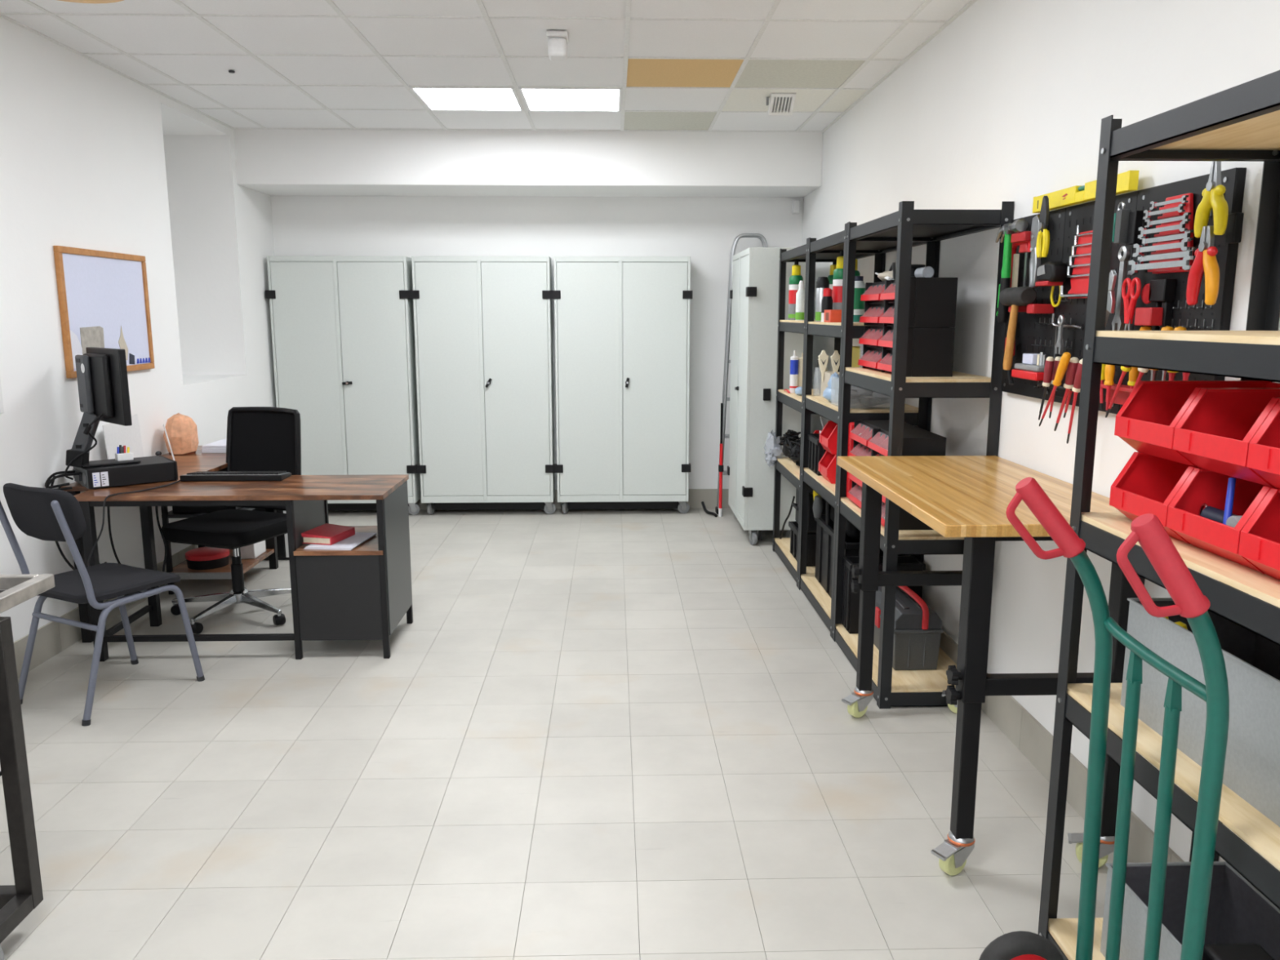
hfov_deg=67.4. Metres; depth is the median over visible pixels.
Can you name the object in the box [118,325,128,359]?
figure
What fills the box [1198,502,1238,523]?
tube
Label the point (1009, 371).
cutter
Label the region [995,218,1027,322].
hammer
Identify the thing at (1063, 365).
screwdriver
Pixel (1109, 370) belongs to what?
screwdriver
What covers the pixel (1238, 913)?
metal box
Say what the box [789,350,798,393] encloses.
cartridge
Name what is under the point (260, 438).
office chair
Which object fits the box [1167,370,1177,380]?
screwdriver
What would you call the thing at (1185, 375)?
screwdriver
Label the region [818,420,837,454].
storage bin
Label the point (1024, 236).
holder
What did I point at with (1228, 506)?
pen
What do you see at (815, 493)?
tool
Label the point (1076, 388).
screwdriver
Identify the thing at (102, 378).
monitor
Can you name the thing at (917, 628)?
toolbox
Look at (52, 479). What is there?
cable
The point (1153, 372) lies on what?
screwdriver
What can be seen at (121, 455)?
pen holder
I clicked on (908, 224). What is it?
shelving unit
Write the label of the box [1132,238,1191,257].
open spanner
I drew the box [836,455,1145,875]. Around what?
workbench
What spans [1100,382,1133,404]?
holder
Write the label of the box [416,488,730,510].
baseboard
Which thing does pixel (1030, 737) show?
baseboard
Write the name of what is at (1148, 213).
open spanner
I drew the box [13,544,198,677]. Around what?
baseboard
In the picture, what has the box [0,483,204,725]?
chair
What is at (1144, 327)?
screwdriver
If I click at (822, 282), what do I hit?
spray can
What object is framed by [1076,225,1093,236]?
key
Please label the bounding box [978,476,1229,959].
hand truck
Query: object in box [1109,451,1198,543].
bin
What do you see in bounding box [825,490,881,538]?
tool bag
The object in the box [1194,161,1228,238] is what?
pliers
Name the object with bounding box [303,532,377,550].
paper sheets
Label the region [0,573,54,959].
table
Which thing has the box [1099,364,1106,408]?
screwdriver
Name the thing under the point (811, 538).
crate
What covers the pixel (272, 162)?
soffit
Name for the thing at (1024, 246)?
hacksaw
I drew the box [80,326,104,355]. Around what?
photo
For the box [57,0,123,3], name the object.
ceiling lamp
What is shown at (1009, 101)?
wall
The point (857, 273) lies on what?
can
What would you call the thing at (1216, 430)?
bin
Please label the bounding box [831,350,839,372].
gun
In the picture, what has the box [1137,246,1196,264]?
open spanner
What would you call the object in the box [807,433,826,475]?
crate
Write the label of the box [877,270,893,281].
bag
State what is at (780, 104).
ceiling vent
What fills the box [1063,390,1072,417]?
screwdriver
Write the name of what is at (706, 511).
bar
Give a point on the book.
(328, 534)
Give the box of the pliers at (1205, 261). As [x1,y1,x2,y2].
[1186,225,1219,305]
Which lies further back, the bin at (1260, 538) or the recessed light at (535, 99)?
the recessed light at (535, 99)
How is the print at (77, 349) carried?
attached to the whiteboard
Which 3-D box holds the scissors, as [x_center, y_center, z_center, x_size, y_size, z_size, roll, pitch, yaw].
[1.275,-0.445,2.500,0.016,0.162,0.084,0,10,-2]
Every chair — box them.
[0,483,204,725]
[161,406,301,634]
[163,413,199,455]
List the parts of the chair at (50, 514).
backrest, leg frame, seat, leg frame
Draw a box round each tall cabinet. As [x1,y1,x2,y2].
[265,256,421,515]
[408,256,555,514]
[551,256,692,513]
[727,247,805,545]
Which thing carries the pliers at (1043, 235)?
hanging from the pegboard
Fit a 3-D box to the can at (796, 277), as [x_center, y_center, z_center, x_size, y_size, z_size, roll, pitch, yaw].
[0.924,-1.123,5.690,0.083,0.345,0.082,0,10,-2]
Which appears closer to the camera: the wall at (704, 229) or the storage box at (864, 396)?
the storage box at (864, 396)
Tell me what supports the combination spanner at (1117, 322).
hanging from the pegboard
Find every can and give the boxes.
[788,260,803,319]
[814,276,829,321]
[827,260,836,297]
[832,250,844,309]
[854,258,860,275]
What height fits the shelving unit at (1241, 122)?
1.902 m
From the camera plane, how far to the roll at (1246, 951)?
1.91 m
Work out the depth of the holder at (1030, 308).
3.03 m
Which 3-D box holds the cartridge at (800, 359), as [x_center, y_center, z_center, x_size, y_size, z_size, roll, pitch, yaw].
[0.965,-0.639,5.724,0.044,0.235,0.043,0,10,-2]
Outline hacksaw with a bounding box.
[1010,240,1031,287]
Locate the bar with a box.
[701,501,717,517]
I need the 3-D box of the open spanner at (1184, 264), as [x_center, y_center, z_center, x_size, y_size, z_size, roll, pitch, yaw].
[1.284,-0.531,2.376,0.008,0.039,0.273,0,10,-2]
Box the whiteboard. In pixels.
[53,245,155,378]
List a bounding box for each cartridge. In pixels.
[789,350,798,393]
[797,352,803,386]
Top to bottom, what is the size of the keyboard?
0.034 m
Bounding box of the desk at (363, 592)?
[61,445,413,661]
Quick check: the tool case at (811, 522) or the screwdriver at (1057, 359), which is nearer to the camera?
the screwdriver at (1057, 359)
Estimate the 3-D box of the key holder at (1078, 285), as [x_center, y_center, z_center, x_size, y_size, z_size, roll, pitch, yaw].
[1.304,-0.627,2.797,0.022,0.190,0.180,0,10,-2]
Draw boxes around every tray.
[1011,351,1052,380]
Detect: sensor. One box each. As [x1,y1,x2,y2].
[546,31,568,61]
[791,200,799,213]
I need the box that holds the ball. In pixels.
[795,386,802,395]
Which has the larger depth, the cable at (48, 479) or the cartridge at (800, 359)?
the cartridge at (800, 359)
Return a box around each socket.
[1036,354,1039,364]
[1039,351,1044,365]
[1041,355,1047,365]
[1226,515,1242,527]
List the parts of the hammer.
handle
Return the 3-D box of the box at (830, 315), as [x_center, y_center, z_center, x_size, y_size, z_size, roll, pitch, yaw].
[0.927,-0.788,4.613,0.056,0.059,0.145,0,10,-2]
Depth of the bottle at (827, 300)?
4.73 m
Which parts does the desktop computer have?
plate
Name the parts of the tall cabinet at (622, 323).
door, frame, handle, door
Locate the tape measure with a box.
[1035,261,1067,286]
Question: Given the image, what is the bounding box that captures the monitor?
[64,346,140,479]
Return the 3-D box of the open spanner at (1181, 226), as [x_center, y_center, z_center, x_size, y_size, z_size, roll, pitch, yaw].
[1.284,-0.616,2.361,0.008,0.029,0.204,0,10,-2]
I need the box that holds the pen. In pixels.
[1222,477,1235,524]
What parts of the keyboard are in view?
plate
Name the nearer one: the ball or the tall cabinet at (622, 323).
the ball
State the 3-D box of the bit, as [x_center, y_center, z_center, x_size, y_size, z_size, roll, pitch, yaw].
[0.937,0.141,5.056,0.056,0.130,0.056,0,10,-2]
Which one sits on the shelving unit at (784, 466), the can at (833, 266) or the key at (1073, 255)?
the can at (833, 266)
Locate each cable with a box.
[44,470,75,488]
[45,471,81,490]
[50,475,106,569]
[87,480,180,566]
[106,506,120,564]
[155,506,167,571]
[779,496,795,538]
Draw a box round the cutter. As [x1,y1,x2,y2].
[1004,325,1015,385]
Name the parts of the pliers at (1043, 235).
blade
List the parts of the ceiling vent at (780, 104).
frame, frame, frame, frame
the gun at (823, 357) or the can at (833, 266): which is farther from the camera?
the can at (833, 266)
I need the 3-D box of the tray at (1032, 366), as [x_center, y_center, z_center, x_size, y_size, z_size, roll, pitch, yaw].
[1.274,-0.371,3.099,0.070,0.088,0.190,0,10,-2]
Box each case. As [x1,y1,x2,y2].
[791,488,826,533]
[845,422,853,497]
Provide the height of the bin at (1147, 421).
0.150 m
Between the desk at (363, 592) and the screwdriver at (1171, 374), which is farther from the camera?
the desk at (363, 592)
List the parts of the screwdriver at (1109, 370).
handle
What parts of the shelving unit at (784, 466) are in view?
post, post, post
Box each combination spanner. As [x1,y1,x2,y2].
[1111,245,1128,330]
[1121,247,1130,330]
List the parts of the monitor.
mount plate, stand arm, panel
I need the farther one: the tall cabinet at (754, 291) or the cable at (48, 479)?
the tall cabinet at (754, 291)
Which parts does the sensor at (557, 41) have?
plate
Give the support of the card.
attached to the whiteboard
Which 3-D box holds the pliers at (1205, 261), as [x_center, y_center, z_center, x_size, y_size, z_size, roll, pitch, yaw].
[1.283,-0.487,2.182,0.029,0.176,0.096,0,10,-2]
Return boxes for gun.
[817,350,828,382]
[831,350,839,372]
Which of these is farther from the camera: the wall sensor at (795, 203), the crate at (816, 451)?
the wall sensor at (795, 203)
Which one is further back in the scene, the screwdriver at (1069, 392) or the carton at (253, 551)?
the carton at (253, 551)
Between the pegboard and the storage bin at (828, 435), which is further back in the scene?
the storage bin at (828, 435)
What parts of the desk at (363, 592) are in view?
leg, leg, foot rail, foot rail, leg, frame, foot rail, shelf rail, leg, leg, panel, leg, panel, leg, panel, leg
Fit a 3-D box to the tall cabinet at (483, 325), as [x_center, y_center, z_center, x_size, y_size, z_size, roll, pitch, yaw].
[-1.151,-0.684,7.153,1.027,1.905,0.268,0,10,-2]
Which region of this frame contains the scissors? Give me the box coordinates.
[1121,277,1141,330]
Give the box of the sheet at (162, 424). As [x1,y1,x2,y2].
[162,424,174,460]
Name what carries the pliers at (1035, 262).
hanging from the pegboard
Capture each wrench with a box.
[1055,315,1064,354]
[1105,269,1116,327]
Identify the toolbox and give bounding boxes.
[873,586,943,670]
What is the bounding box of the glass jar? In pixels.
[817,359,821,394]
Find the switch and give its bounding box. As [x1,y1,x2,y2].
[155,451,161,455]
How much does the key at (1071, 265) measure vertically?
0.035 m
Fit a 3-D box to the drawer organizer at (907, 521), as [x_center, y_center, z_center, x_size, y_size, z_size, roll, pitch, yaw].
[1.045,0.053,3.991,0.222,0.179,0.615,0,10,-2]
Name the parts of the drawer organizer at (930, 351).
drawer, drawer, drawer, drawer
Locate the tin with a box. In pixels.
[185,546,229,569]
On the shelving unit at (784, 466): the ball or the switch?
the ball
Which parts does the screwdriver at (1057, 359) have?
handle, handle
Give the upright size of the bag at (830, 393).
0.152 m
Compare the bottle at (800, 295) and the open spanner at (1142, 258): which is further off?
the bottle at (800, 295)
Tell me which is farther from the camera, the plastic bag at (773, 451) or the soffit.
the soffit
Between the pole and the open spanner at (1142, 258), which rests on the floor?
the pole
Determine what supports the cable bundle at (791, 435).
on the shelving unit at (784, 466)
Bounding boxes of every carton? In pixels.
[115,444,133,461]
[240,540,266,559]
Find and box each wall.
[0,17,276,641]
[271,195,803,489]
[801,0,1279,870]
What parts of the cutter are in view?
handle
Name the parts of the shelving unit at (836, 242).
post, post, post, post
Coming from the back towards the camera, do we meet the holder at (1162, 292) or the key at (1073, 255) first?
the key at (1073, 255)
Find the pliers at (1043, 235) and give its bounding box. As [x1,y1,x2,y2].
[1035,195,1049,257]
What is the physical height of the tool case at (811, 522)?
0.228 m
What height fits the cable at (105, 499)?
0.389 m
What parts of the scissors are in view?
handle, blade, handle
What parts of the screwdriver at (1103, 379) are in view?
handle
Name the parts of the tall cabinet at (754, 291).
door, door, frame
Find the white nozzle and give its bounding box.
[875,272,892,279]
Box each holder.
[1008,303,1054,313]
[1010,231,1031,243]
[1067,230,1093,298]
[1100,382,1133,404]
[1134,283,1163,325]
[1148,278,1176,330]
[1225,212,1244,243]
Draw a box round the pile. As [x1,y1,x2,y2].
[201,439,226,453]
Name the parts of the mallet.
handle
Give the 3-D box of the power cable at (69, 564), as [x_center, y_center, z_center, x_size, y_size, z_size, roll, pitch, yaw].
[-2.527,0.209,4.315,0.029,0.490,0.254,5,11,25]
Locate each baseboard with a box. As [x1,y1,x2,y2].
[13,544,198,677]
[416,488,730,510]
[939,631,1184,862]
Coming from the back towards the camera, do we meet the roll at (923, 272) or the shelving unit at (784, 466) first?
the shelving unit at (784, 466)
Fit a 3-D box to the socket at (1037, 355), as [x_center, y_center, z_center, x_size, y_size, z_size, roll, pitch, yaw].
[1.270,-0.382,3.051,0.015,0.034,0.015,0,10,-2]
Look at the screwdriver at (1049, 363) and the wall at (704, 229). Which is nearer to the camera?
the screwdriver at (1049, 363)
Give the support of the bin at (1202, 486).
on the shelving unit at (1241, 122)
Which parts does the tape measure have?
plate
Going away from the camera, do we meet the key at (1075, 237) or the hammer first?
the key at (1075, 237)
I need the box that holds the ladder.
[715,233,768,514]
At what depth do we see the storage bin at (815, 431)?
5.45 m
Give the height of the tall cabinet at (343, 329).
1.905 m
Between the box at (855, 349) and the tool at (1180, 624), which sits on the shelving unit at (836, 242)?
the box at (855, 349)
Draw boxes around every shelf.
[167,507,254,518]
[172,548,274,573]
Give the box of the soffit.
[233,129,822,197]
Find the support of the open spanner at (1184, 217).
hanging from the rack at (1188, 207)
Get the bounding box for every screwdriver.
[1038,356,1053,419]
[1039,351,1071,426]
[1048,356,1061,417]
[1053,356,1079,431]
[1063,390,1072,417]
[1066,359,1082,443]
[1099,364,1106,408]
[1103,364,1115,413]
[1105,365,1131,417]
[1127,367,1139,394]
[1132,367,1148,391]
[1139,325,1151,330]
[1149,368,1157,380]
[1160,325,1173,330]
[1161,370,1167,380]
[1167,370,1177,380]
[1173,326,1186,330]
[1182,372,1190,380]
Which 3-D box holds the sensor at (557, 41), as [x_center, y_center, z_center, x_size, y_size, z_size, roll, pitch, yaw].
[-0.359,-1.893,4.195,0.090,0.098,0.130,0,10,-2]
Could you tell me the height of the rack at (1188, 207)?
0.185 m
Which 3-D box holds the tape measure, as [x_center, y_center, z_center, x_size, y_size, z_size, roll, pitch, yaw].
[1.270,-0.636,2.960,0.053,0.073,0.116,0,10,-2]
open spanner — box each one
[1127,255,1193,275]
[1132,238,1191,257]
[1137,221,1188,238]
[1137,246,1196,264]
[1139,229,1194,247]
[1142,204,1186,219]
[1144,212,1191,229]
[1149,195,1188,209]
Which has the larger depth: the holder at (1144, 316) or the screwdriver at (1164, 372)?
the holder at (1144, 316)
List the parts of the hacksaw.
handle, blade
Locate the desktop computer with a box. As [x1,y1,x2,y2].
[72,455,177,488]
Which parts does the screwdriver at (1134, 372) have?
handle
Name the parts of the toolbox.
lid, handle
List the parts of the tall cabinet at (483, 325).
door, handle, frame, door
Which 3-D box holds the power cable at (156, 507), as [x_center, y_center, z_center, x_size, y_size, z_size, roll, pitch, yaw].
[-2.243,0.233,4.487,0.046,0.412,0.031,6,11,29]
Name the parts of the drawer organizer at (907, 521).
drawer, drawer, drawer, drawer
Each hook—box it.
[1050,285,1061,306]
[1051,313,1083,359]
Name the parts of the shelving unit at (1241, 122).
post, post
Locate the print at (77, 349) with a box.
[70,329,82,368]
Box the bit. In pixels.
[812,494,822,519]
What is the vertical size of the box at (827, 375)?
0.134 m
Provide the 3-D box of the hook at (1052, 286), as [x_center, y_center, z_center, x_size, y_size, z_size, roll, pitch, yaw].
[1.291,-0.570,2.979,0.008,0.066,0.069,0,10,-2]
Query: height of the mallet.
0.273 m
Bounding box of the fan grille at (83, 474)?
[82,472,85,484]
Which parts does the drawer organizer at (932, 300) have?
drawer, drawer, drawer, drawer, bracket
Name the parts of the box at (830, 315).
label panel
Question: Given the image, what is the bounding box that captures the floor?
[0,507,1113,959]
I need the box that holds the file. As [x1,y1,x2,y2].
[1111,201,1143,244]
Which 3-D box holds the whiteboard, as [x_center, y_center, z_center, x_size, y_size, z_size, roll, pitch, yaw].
[-2.623,-0.826,4.740,0.023,0.592,0.815,0,10,-2]
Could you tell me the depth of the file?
2.54 m
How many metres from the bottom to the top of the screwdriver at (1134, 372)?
0.161 m
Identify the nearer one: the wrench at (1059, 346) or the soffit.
the wrench at (1059, 346)
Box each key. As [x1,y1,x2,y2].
[1059,285,1088,297]
[1066,266,1089,278]
[1068,256,1090,267]
[1071,245,1090,257]
[1074,235,1092,247]
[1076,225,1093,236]
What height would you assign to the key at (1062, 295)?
0.036 m
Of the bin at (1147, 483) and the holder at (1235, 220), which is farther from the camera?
the holder at (1235, 220)
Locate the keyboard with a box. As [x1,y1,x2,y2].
[179,471,291,481]
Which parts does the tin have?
lid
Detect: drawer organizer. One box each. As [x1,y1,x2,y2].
[847,471,933,529]
[848,420,946,456]
[857,325,955,377]
[859,262,957,327]
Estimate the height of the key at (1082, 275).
0.035 m
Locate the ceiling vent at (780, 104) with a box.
[765,93,795,115]
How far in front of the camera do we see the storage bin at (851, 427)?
4.31 m
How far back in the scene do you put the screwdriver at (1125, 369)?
2.48 m
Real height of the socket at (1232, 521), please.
0.032 m
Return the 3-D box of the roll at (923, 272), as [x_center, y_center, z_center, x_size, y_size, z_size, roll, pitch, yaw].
[1.095,-0.799,3.700,0.043,0.044,0.100,0,10,-2]
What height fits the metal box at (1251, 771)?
0.239 m
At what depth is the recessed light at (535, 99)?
5.46 m
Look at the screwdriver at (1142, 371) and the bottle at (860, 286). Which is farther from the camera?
the bottle at (860, 286)
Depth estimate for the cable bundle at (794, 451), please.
5.63 m
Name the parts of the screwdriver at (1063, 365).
handle, handle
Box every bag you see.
[764,429,784,466]
[822,372,839,402]
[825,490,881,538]
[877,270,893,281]
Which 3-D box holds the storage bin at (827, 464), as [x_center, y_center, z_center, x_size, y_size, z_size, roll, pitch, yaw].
[0.981,-0.069,4.788,0.146,0.144,0.200,0,10,-2]
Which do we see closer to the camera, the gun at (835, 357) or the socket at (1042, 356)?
the socket at (1042, 356)
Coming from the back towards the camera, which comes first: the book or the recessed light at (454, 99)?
the recessed light at (454, 99)
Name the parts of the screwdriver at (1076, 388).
blade, handle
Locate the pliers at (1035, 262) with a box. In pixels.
[1029,215,1040,288]
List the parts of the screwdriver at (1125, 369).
blade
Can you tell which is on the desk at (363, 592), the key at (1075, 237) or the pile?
the pile
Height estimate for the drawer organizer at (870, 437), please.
0.179 m
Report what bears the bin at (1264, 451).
on the bin at (1260, 538)
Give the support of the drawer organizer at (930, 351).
on the shelving unit at (908, 224)
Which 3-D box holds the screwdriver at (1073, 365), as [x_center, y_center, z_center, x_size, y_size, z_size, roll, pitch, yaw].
[1.252,-0.250,2.825,0.029,0.225,0.104,0,10,-2]
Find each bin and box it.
[813,430,822,433]
[817,450,836,484]
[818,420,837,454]
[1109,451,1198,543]
[1114,380,1279,466]
[1166,467,1275,573]
[1173,388,1279,487]
[1238,488,1279,580]
[1246,399,1279,488]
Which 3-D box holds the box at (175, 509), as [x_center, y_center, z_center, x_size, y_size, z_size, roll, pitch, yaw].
[-2.364,0.031,5.314,0.325,0.246,0.310,0,10,-2]
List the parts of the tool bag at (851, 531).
carry frame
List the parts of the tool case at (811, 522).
handle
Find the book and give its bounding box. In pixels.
[301,523,355,545]
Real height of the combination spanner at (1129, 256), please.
0.222 m
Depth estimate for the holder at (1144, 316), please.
2.43 m
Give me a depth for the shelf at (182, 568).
5.29 m
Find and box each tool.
[813,487,825,497]
[1164,616,1187,630]
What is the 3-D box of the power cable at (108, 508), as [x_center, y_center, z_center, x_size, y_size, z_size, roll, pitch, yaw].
[-2.358,0.254,4.372,0.104,0.414,0.025,-6,12,-33]
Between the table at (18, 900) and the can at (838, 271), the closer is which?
the table at (18, 900)
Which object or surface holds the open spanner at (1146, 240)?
hanging from the rack at (1188, 207)
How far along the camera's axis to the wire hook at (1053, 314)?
3.00 m
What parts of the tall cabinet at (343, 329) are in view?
door, handle, frame, door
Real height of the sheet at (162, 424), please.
0.193 m
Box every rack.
[1036,382,1079,400]
[1147,192,1193,274]
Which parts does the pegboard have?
panel, panel, panel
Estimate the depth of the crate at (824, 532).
4.98 m
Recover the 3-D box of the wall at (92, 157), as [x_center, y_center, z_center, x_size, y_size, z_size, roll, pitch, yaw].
[-2.865,-0.269,2.285,0.600,2.750,9.953,0,10,-2]
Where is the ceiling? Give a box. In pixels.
[0,0,977,133]
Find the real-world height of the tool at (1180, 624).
0.222 m
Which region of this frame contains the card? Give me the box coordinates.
[128,353,134,364]
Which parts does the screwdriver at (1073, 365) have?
handle, handle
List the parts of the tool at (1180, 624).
handle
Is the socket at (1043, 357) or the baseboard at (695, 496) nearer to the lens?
the socket at (1043, 357)
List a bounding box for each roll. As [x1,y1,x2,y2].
[914,266,933,277]
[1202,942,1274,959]
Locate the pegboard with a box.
[1000,167,1246,413]
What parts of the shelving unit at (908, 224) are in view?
post, post, post, post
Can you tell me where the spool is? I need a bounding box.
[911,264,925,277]
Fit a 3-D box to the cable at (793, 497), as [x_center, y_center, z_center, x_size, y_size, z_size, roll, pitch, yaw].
[0.918,0.237,5.981,0.018,0.317,0.224,-2,10,-13]
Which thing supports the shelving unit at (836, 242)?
on the floor
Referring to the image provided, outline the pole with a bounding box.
[718,403,724,516]
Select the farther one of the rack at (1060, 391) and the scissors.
the rack at (1060, 391)
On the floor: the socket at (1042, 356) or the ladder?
the ladder
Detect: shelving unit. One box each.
[772,238,875,587]
[798,222,927,638]
[832,200,1013,708]
[1037,70,1279,959]
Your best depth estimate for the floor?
3.12 m
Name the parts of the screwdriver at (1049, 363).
handle, handle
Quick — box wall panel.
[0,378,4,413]
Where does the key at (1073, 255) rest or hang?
in the key holder at (1078, 285)
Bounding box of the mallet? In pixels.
[999,286,1036,369]
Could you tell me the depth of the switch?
5.16 m
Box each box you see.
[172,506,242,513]
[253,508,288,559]
[820,371,839,398]
[823,309,841,322]
[837,385,890,406]
[851,346,860,367]
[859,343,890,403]
[1100,861,1279,959]
[1120,596,1279,826]
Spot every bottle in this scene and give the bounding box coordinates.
[795,280,804,320]
[821,288,832,321]
[853,275,865,322]
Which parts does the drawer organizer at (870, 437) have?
drawer, drawer, drawer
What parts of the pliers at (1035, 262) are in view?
lever, fixed handle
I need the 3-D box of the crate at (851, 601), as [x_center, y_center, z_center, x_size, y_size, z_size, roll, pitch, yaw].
[1.103,0.523,4.378,0.340,0.325,0.153,0,10,-2]
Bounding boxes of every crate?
[788,521,816,566]
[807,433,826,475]
[814,514,901,598]
[841,555,925,633]
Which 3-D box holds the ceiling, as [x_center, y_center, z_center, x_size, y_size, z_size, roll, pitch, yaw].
[-0.606,-1.633,2.113,4.320,0.103,10.153,0,10,-2]
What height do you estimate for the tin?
0.083 m
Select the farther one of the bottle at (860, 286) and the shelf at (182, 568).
the shelf at (182, 568)
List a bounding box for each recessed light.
[408,86,524,111]
[518,87,622,111]
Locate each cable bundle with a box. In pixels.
[778,429,800,456]
[786,436,800,466]
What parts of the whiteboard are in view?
frame rail, frame rail, frame rail, frame rail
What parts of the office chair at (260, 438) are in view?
arm, arm, seat, arm, backrest, backrest frame, arm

